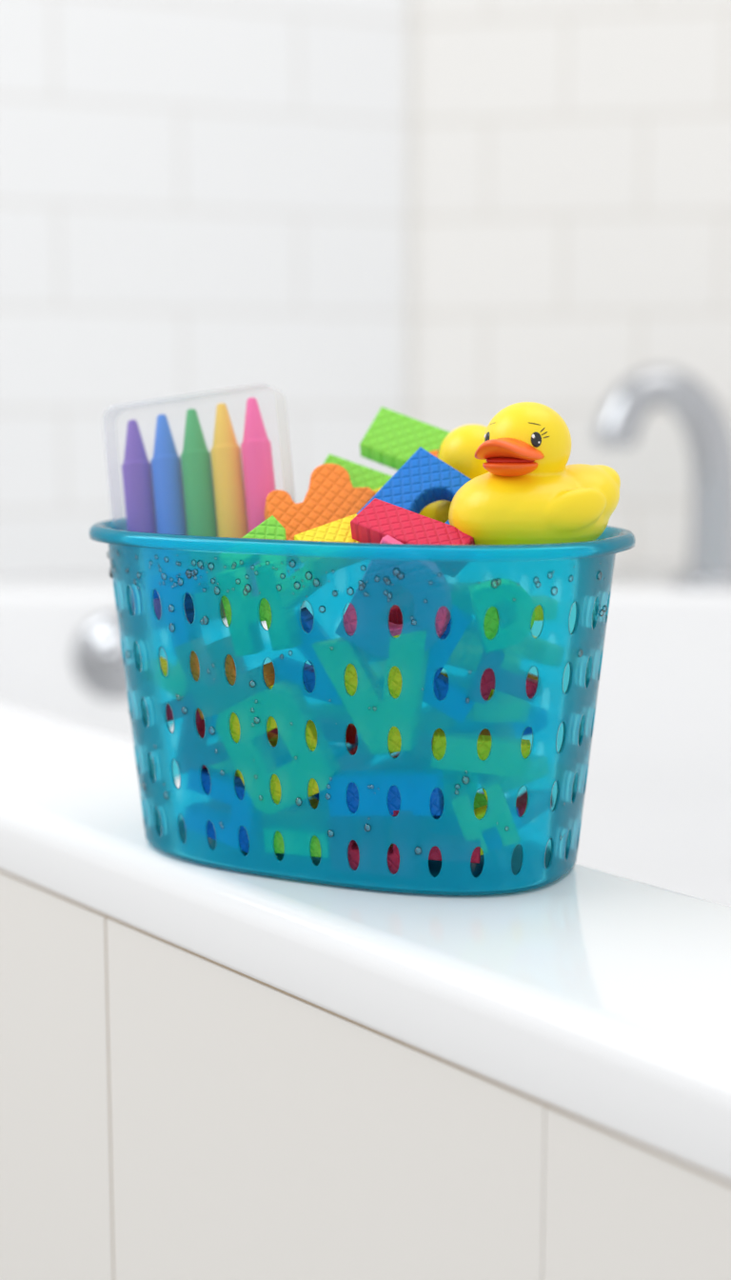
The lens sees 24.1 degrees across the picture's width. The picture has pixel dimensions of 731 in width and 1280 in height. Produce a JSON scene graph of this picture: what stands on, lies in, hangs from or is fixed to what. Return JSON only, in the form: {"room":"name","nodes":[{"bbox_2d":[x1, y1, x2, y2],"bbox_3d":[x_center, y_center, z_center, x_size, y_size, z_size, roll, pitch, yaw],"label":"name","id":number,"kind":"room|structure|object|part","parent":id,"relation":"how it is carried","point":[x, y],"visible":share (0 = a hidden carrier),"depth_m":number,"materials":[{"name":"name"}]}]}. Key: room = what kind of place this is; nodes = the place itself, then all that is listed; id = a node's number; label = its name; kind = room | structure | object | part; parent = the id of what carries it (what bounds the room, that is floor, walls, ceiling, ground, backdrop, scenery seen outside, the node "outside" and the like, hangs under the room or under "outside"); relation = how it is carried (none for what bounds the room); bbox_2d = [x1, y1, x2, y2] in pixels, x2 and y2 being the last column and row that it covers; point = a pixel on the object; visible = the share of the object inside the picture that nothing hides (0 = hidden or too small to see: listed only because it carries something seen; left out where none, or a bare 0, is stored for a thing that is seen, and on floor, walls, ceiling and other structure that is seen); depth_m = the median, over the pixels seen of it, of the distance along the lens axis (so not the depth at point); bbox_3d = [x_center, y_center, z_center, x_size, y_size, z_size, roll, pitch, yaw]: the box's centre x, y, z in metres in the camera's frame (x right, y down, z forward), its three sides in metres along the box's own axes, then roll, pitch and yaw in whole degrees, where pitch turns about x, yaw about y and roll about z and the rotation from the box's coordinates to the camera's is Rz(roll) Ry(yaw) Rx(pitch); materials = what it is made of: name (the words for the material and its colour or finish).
{"room":"bathroom","nodes":[
{"label":"bathroom","id":0,"kind":"room"},
{"bbox_2d":[0,0,408,577],"bbox_3d":[-1.165,-0.884,1.749,2.600,1.700,0.100,-3,9,-22],"label":"wall","id":1,"kind":"structure","parent":0,"point":[196,195],"depth_m":2.13,"materials":[{"name":"tile"}]},
{"bbox_2d":[406,0,414,418],"bbox_3d":[0.059,-0.948,2.185,0.008,1.700,0.010,0,8,0],"label":"trim","id":2,"kind":"structure","parent":1,"relation":"attached to","point":[410,81],"depth_m":2.23,"materials":[{"name":"white"}]},
{"bbox_2d":[413,0,730,565],"bbox_3d":[1.343,-0.917,1.977,2.600,1.700,0.100,2,9,11],"label":"wall","id":3,"kind":"structure","parent":0,"point":[572,210],"depth_m":2.20,"materials":[{"name":"tile"}]},
{"bbox_3d":[0.000,0.795,0.117,5.200,0.050,4.400,0,8,0],"label":"floor","id":4,"kind":"structure","parent":0,"visible":0},
{"bbox_2d":[0,561,730,1279],"bbox_3d":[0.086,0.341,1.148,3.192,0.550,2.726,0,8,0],"label":"bathtub","id":5,"kind":"object","parent":4,"relation":"on","point":[208,1072],"visible":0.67,"depth_m":0.81,"materials":[{"name":"white ceramic"}]},
{"bbox_3d":[-0.284,0.021,1.950,0.102,0.102,0.031,0,2,0],"label":"overflow plate","id":6,"kind":"part","parent":5,"relation":"part of","materials":[{"name":"silver metal"}]},
{"bbox_2d":[88,518,636,895],"bbox_3d":[-0.005,0.025,0.847,0.271,0.162,0.171,4,9,26],"label":"caddy basket","id":7,"kind":"object","parent":5,"relation":"on","point":[525,865],"visible":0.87,"depth_m":0.81,"materials":[{"name":"teal plastic"}]},
{"bbox_2d":[112,382,283,635],"bbox_3d":[-0.082,-0.065,0.869,0.107,0.129,0.036,2,9,15],"label":"pack","id":8,"kind":"object","parent":7,"relation":"in","point":[162,495],"visible":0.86,"depth_m":0.86,"materials":[{"name":"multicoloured plastic"}]},
{"bbox_2d":[145,535,564,879],"bbox_3d":[-0.003,0.022,0.838,0.206,0.159,0.130,4,9,26],"label":"foam letters pile","id":9,"kind":"object","parent":7,"relation":"in","point":[419,652],"visible":0.99,"depth_m":0.79,"materials":[{"name":"plastic"}]},
{"bbox_2d":[219,515,327,607],"bbox_3d":[-0.043,-0.033,0.799,0.032,0.040,0.011,-38,-17,-14],"label":"foam letter","id":10,"kind":"object","parent":9,"relation":"on","point":[270,529],"depth_m":0.80,"materials":[{"name":"green plastic"}]},
{"bbox_2d":[264,463,376,564],"bbox_3d":[-0.022,-0.062,0.839,0.054,0.047,0.015,-7,-25,-10],"label":"foam letter","id":11,"kind":"object","parent":9,"relation":"on","point":[330,496],"depth_m":0.83,"materials":[{"name":"orange plastic"}]},
{"bbox_2d":[293,513,377,577],"bbox_3d":[-0.014,-0.044,0.797,0.034,0.012,0.021,-21,48,-25],"label":"foam letter","id":12,"kind":"object","parent":9,"relation":"on","point":[338,530],"depth_m":0.79,"materials":[{"name":"yellow plastic"}]},
{"bbox_2d":[322,406,450,490],"bbox_3d":[0.011,-0.088,0.874,0.058,0.059,0.013,22,-24,15],"label":"foam letter","id":13,"kind":"object","parent":9,"relation":"on","point":[392,437],"depth_m":0.87,"materials":[{"name":"green plastic"}]},
{"bbox_2d":[357,447,471,524],"bbox_3d":[0.028,-0.059,0.814,0.050,0.052,0.012,36,-16,27],"label":"foam letter","id":14,"kind":"object","parent":9,"relation":"on","point":[425,479],"depth_m":0.82,"materials":[{"name":"blue plastic"}]},
{"bbox_2d":[350,498,478,578],"bbox_3d":[0.022,-0.047,0.781,0.056,0.012,0.020,22,49,28],"label":"foam letter","id":15,"kind":"object","parent":9,"relation":"on","point":[379,519],"depth_m":0.78,"materials":[{"name":"red plastic"}]},
{"bbox_2d":[419,423,488,522],"bbox_3d":[0.056,-0.076,0.850,0.071,0.060,0.056,7,11,39],"label":"rubber duck","id":16,"kind":"object","parent":9,"relation":"on","point":[458,450],"visible":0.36,"depth_m":0.84},
{"bbox_2d":[448,401,620,558],"bbox_3d":[0.078,-0.074,0.787,0.082,0.070,0.065,-4,9,-20],"label":"rubber duck","id":17,"kind":"object","parent":9,"relation":"on","point":[529,494],"visible":0.94,"depth_m":0.77},
{"bbox_2d":[593,366,730,588],"bbox_3d":[0.365,-0.192,2.013,0.200,0.255,0.102,0,8,0],"label":"faucet","id":18,"kind":"object","parent":5,"relation":"on","point":[705,424],"visible":1,"depth_m":1.98,"materials":[{"name":"silver metal"}]}
]}

